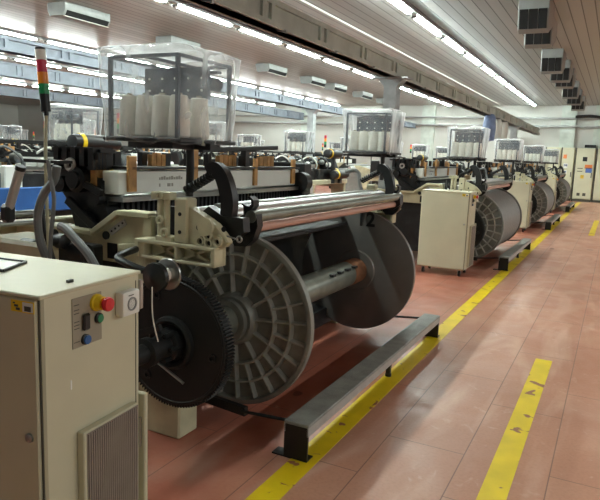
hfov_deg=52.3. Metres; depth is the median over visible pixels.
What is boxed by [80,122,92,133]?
yarn creel
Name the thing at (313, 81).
ceiling vent
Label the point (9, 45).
girder
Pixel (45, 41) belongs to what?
ceiling light
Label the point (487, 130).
plastic cover
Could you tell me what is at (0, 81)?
ceiling light
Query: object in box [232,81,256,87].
ceiling light
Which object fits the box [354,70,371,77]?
diffuser
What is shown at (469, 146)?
cone
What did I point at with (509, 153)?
cone
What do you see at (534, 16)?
ceiling vent
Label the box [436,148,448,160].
yarn creel
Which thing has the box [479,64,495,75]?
ceiling light
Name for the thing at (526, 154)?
cone
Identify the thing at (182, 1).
cable tray
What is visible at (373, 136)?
cone
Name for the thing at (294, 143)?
cone
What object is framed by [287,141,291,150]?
cone
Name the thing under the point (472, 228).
vent grille
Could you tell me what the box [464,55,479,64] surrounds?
diffuser
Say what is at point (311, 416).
guard rail
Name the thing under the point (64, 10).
ceiling vent
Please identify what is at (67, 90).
ceiling light
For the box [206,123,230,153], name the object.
yarn creel
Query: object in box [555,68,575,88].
ceiling vent
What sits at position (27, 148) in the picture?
weaving loom
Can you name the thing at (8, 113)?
wall
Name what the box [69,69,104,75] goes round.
diffuser
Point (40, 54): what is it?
lamp
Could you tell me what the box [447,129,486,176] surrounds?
yarn creel
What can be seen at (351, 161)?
weaving loom
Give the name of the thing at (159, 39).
ceiling vent
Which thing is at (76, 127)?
cone
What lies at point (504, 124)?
wrapped bundle
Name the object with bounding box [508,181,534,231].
base cabinet
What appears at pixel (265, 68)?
ceiling vent
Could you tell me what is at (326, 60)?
diffuser
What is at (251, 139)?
yarn creel
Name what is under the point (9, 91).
girder
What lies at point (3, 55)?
rail
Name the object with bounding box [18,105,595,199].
wall
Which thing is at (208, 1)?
bracket
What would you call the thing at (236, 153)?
weaving loom
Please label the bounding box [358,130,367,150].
cone
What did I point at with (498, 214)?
beam
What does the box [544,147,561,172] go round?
tall cabinet
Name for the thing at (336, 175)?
motor
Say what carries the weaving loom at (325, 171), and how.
on the floor
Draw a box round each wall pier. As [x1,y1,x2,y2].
[301,108,307,151]
[419,105,435,164]
[559,105,577,147]
[591,105,599,199]
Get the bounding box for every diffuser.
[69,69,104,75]
[177,6,229,25]
[240,29,279,43]
[287,46,317,57]
[323,59,348,68]
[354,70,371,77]
[415,18,439,35]
[444,39,461,52]
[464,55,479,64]
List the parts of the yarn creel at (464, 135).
corner post, plate, frame, feeder panel, corner post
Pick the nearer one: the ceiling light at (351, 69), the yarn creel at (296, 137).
the yarn creel at (296, 137)
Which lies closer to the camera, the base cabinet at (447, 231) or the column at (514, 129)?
the base cabinet at (447, 231)
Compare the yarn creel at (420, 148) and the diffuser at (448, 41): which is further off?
the yarn creel at (420, 148)
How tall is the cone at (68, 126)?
0.218 m
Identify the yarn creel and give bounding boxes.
[0,126,20,143]
[8,130,26,139]
[47,108,98,145]
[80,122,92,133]
[103,52,235,196]
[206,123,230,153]
[238,135,259,156]
[283,132,312,155]
[330,143,343,161]
[341,138,349,164]
[342,112,400,179]
[411,146,427,158]
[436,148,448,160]
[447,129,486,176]
[494,140,520,173]
[522,147,542,171]
[543,150,557,170]
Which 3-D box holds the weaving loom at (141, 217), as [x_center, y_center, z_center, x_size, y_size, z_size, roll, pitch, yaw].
[-0.641,-0.202,4.437,2.112,1.970,3.898,7,10,27]
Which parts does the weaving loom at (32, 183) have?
rail, lifting rail, cloth panel, panel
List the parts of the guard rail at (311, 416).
tie rod, leg, rail, leg, tie rod, leg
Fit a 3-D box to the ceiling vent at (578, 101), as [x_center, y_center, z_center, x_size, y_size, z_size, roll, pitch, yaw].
[9.172,-5.067,20.390,0.440,0.500,0.760,7,10,27]
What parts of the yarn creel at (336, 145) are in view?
feeder panel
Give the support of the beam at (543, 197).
attached to the weaving loom at (534, 176)
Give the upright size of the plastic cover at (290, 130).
0.504 m
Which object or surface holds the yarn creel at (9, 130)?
on the weaving loom at (1, 143)
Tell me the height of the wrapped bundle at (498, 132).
0.626 m
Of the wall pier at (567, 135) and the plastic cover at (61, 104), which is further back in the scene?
the wall pier at (567, 135)
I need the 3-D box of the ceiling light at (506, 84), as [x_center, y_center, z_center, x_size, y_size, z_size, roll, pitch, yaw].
[6.795,-5.271,19.758,0.150,0.090,1.730,7,10,27]
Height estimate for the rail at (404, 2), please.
0.050 m
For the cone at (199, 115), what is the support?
on the yarn creel at (191, 81)
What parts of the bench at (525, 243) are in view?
tie rod, leg, rail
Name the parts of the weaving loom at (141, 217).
lever, hand lever, temple rod, breast rail, frame, slotted plate, spool arm, ring rod, heald frame, rail, harness rail, tension arm, lifting rail, panel, guard plate, tension arm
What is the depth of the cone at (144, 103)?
3.03 m
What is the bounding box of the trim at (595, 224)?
[588,220,598,235]
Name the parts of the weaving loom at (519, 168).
tension arm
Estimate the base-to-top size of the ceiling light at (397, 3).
0.090 m
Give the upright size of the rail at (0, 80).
0.050 m
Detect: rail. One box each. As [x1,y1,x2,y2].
[0,27,342,105]
[0,54,277,105]
[0,80,120,97]
[169,0,453,105]
[240,313,439,462]
[300,0,499,104]
[398,0,537,105]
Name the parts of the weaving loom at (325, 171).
lifting rail, rail, frame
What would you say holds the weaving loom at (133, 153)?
on the floor
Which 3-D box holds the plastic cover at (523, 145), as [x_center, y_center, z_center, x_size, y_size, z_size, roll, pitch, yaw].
[6.471,-2.673,16.932,0.555,0.500,0.558,7,10,27]
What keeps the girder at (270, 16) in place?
on the column at (392, 85)
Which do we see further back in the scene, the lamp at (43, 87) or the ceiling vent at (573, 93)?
the ceiling vent at (573, 93)
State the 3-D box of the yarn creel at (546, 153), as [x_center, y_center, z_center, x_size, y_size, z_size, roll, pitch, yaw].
[8.477,-3.022,20.724,0.540,0.685,0.480,7,10,27]
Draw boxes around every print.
[24,306,30,311]
[159,176,181,186]
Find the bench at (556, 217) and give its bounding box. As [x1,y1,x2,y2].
[531,214,560,229]
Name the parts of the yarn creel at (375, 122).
corner post, plate, frame, feeder panel, corner post, corner post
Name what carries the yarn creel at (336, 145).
on the weaving loom at (351, 161)
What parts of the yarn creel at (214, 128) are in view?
feeder panel, corner post, frame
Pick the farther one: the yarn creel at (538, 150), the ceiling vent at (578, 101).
the ceiling vent at (578, 101)
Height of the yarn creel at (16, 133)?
0.685 m
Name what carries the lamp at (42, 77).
on the weaving loom at (141, 217)
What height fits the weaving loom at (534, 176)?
1.562 m
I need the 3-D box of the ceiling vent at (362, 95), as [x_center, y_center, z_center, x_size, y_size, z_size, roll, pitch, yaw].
[2.446,-6.001,23.789,0.448,0.244,1.080,7,10,27]
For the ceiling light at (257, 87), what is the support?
attached to the ceiling
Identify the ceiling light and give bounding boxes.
[0,30,37,40]
[0,81,26,85]
[12,58,61,68]
[43,40,100,53]
[66,68,107,76]
[67,90,97,94]
[104,53,150,63]
[113,76,144,82]
[157,0,168,3]
[172,2,233,27]
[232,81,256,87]
[235,25,282,44]
[257,87,281,93]
[283,43,319,58]
[320,57,349,69]
[350,68,373,77]
[389,0,412,14]
[410,13,442,36]
[439,35,463,52]
[462,51,480,65]
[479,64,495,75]
[493,75,505,83]
[504,83,515,90]
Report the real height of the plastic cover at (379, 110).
0.504 m
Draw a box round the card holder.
[0,257,26,271]
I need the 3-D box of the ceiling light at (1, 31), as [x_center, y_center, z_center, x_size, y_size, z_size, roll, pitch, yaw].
[-6.508,-4.811,13.449,0.150,0.090,1.730,7,10,27]
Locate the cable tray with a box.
[177,0,524,131]
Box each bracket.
[200,0,214,3]
[233,20,287,32]
[291,41,338,53]
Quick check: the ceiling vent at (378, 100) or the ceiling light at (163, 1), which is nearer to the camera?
the ceiling light at (163, 1)
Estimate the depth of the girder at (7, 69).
18.73 m
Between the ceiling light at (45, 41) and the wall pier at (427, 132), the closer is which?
the ceiling light at (45, 41)
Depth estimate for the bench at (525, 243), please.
8.93 m
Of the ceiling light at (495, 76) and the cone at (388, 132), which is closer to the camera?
the cone at (388, 132)
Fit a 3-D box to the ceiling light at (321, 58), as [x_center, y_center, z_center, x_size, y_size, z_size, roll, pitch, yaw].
[0.965,-4.943,16.190,0.150,0.090,1.730,7,10,27]
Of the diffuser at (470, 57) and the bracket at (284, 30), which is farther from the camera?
the diffuser at (470, 57)
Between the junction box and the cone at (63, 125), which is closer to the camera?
the cone at (63, 125)
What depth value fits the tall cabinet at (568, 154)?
25.48 m
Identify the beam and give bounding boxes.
[138,212,415,407]
[474,188,521,256]
[531,181,554,221]
[555,178,570,206]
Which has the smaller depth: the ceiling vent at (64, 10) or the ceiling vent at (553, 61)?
the ceiling vent at (64, 10)
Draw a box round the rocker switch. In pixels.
[83,313,89,330]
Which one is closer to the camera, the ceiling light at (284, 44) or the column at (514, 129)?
the ceiling light at (284, 44)
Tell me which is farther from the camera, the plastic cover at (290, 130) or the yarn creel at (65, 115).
the plastic cover at (290, 130)
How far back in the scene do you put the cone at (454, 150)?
8.97 m
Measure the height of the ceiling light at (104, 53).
0.090 m
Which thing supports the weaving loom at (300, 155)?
on the floor
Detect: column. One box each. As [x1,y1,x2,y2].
[302,109,321,193]
[372,76,412,188]
[508,126,523,175]
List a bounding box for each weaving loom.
[0,47,403,438]
[0,113,133,220]
[0,138,52,146]
[10,132,37,145]
[11,130,95,151]
[38,139,178,165]
[134,136,181,153]
[168,145,227,169]
[214,145,281,165]
[250,135,348,192]
[277,148,305,158]
[313,143,369,192]
[344,145,427,207]
[378,157,512,260]
[439,159,472,179]
[472,161,547,224]
[514,163,565,178]
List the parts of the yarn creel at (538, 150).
feeder panel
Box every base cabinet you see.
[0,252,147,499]
[417,189,478,275]
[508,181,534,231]
[545,177,558,212]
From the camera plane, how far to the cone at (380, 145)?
6.25 m
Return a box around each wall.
[0,104,18,138]
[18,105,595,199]
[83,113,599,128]
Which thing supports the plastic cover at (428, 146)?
on the yarn creel at (420, 148)
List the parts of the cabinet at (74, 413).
door, label panel, panel, control panel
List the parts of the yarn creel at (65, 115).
corner post, plate, feeder panel, corner post, frame, corner post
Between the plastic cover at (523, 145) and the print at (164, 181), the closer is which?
the print at (164, 181)
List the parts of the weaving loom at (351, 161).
frame, heald frame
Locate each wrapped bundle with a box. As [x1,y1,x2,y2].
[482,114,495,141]
[494,119,501,139]
[501,122,507,138]
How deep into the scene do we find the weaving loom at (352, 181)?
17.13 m
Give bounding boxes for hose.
[575,115,599,118]
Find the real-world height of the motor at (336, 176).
0.265 m
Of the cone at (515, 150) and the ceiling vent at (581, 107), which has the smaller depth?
the cone at (515, 150)
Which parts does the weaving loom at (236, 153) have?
lifting rail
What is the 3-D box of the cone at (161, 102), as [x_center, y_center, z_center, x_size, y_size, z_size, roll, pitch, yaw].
[-0.683,-0.666,3.027,0.108,0.218,0.108,7,10,27]
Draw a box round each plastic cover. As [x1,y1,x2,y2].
[43,103,102,127]
[97,42,240,140]
[209,121,233,127]
[283,129,314,151]
[342,108,405,152]
[412,144,429,155]
[447,126,490,156]
[494,138,523,159]
[523,145,545,161]
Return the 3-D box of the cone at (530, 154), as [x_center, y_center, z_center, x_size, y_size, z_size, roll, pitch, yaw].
[6.359,-2.557,16.848,0.108,0.218,0.108,7,10,27]
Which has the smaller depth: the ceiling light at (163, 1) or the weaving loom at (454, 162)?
the ceiling light at (163, 1)
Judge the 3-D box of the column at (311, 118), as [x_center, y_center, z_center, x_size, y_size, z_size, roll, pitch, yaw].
[0.318,-2.942,19.182,0.560,2.880,0.280,7,10,27]
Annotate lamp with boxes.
[35,49,46,59]
[36,59,47,71]
[37,72,48,83]
[38,83,49,93]
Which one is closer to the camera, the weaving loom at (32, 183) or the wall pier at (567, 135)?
the weaving loom at (32, 183)
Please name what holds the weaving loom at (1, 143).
on the floor
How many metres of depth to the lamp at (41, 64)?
3.02 m
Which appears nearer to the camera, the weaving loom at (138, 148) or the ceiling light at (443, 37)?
the ceiling light at (443, 37)
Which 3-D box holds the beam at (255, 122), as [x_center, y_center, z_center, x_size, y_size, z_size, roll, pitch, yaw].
[3.687,-6.218,29.355,39.000,0.474,0.124,7,10,27]
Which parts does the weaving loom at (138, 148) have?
lifting rail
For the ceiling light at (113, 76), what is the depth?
21.93 m
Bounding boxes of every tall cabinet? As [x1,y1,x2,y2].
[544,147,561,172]
[560,147,575,200]
[571,148,595,201]
[591,148,599,202]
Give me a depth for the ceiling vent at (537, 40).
10.35 m
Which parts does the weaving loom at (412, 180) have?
frame, heald frame, rail, harness rail, lifting rail, ring rod, tension arm, tension arm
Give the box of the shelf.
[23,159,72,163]
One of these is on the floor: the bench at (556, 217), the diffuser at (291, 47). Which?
the bench at (556, 217)
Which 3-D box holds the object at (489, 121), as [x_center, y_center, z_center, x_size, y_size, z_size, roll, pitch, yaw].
[4.964,-3.214,16.045,0.350,0.720,0.341,7,10,27]
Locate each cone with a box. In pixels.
[54,123,59,139]
[60,123,65,139]
[66,123,70,139]
[73,123,79,133]
[119,93,138,136]
[135,93,152,136]
[151,93,169,137]
[168,93,189,137]
[189,96,208,138]
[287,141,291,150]
[292,141,296,150]
[296,141,300,150]
[349,130,358,150]
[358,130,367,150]
[367,130,377,151]
[377,131,387,151]
[387,131,392,151]
[451,142,457,156]
[458,142,465,156]
[465,142,472,156]
[472,142,479,156]
[496,149,501,158]
[501,149,506,159]
[507,149,511,159]
[512,149,516,159]
[524,153,528,160]
[528,153,532,160]
[532,153,536,160]
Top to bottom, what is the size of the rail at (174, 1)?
0.050 m
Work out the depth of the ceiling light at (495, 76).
17.83 m
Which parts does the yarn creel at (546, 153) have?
feeder panel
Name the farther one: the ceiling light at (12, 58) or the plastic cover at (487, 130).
the ceiling light at (12, 58)
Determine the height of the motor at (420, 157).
0.675 m
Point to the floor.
(437, 434)
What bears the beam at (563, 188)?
attached to the weaving loom at (519, 168)
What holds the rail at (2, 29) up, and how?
attached to the ceiling
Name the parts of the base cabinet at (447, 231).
panel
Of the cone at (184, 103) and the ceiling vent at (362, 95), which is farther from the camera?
the ceiling vent at (362, 95)
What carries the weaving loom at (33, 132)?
on the floor
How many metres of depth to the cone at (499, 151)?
12.89 m
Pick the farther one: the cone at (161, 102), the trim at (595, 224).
the trim at (595, 224)
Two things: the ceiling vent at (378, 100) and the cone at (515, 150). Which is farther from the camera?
the ceiling vent at (378, 100)
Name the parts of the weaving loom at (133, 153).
lifting rail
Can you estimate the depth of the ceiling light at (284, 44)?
14.34 m
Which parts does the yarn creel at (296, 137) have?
plate, feeder panel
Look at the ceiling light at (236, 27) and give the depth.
12.61 m
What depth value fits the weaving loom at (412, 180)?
9.16 m
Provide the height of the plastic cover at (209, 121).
0.504 m
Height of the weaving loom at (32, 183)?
1.920 m
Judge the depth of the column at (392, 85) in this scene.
9.27 m
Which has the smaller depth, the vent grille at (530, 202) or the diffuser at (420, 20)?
the diffuser at (420, 20)
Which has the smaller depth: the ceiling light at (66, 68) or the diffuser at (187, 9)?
the diffuser at (187, 9)
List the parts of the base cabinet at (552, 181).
door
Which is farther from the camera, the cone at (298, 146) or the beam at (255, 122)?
the beam at (255, 122)
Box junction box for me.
[585,145,595,147]
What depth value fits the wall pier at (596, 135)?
25.17 m
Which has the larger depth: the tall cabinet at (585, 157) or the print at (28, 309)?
the tall cabinet at (585, 157)
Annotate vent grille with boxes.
[77,401,137,499]
[466,225,475,266]
[527,201,531,226]
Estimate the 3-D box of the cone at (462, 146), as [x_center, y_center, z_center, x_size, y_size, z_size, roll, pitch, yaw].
[2.376,-1.477,8.961,0.108,0.218,0.108,7,10,27]
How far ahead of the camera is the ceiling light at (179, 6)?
10.89 m
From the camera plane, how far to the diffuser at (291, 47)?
14.40 m
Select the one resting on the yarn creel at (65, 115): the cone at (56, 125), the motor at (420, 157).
the cone at (56, 125)
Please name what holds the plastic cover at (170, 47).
on the yarn creel at (191, 81)
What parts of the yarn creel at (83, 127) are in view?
feeder panel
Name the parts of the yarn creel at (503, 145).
plate, feeder panel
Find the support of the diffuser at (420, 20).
attached to the ceiling light at (415, 16)
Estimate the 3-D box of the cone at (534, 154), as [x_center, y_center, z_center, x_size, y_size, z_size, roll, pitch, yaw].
[6.452,-2.546,16.800,0.108,0.218,0.108,7,10,27]
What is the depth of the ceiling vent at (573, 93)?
18.18 m
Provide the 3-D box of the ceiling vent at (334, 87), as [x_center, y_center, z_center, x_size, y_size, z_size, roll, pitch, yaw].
[1.257,-5.688,21.499,0.448,0.244,1.080,7,10,27]
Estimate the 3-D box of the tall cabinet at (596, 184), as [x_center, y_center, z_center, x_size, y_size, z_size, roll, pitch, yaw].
[12.458,-3.035,25.056,0.700,2.200,0.380,7,10,27]
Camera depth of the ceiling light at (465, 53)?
14.39 m
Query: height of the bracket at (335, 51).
0.171 m
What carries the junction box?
on the tall cabinet at (585, 157)
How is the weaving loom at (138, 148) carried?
on the floor
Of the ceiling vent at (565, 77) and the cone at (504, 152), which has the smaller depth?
the cone at (504, 152)
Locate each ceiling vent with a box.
[47,1,109,27]
[156,36,200,54]
[256,63,286,76]
[300,76,325,87]
[324,83,346,92]
[352,91,372,99]
[376,98,382,104]
[517,0,554,33]
[524,16,557,48]
[540,48,565,73]
[550,60,572,82]
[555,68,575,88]
[562,81,580,98]
[566,89,582,104]
[571,96,585,110]
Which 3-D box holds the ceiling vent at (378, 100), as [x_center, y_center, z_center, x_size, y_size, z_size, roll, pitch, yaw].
[3.636,-6.313,26.080,0.448,0.244,1.080,7,10,27]
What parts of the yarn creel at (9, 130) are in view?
feeder panel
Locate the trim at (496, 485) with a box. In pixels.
[476,358,551,499]
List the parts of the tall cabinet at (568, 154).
door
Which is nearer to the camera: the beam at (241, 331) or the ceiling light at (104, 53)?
the beam at (241, 331)
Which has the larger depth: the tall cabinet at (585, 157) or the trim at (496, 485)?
the tall cabinet at (585, 157)
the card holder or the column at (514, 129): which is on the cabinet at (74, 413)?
the card holder
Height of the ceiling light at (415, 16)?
0.090 m
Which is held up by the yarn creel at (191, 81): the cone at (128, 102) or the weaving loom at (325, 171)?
the cone at (128, 102)
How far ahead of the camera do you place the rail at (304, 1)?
12.85 m
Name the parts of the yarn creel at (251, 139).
feeder panel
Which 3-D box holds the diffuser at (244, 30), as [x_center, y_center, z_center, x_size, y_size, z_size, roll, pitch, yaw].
[-0.820,-4.452,12.758,0.056,0.034,1.560,7,10,27]
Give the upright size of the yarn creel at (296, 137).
0.685 m
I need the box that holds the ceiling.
[0,0,599,105]
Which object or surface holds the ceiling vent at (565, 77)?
in the ceiling
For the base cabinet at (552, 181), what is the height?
1.107 m
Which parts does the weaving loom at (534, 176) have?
ring rod, tension arm, tension arm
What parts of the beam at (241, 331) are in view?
release lever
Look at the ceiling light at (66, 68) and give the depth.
20.13 m
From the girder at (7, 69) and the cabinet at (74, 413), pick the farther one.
the girder at (7, 69)
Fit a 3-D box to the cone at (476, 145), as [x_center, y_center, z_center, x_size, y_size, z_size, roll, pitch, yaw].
[2.562,-1.455,8.868,0.108,0.218,0.108,7,10,27]
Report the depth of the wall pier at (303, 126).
31.18 m
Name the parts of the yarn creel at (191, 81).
corner post, plate, frame, feeder panel, corner post, corner post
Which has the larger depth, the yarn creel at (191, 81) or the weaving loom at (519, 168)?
the weaving loom at (519, 168)
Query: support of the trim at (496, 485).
on the floor
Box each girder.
[0,34,415,127]
[0,61,303,119]
[0,85,120,108]
[185,0,539,134]
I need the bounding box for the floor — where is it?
[148,185,599,499]
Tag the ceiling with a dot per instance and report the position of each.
(487, 29)
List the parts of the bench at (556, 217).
leg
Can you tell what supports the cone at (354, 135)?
on the yarn creel at (375, 122)
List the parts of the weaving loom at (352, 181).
frame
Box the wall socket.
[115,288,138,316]
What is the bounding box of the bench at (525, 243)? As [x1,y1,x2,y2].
[476,238,530,270]
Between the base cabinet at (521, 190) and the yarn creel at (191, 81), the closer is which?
the yarn creel at (191, 81)

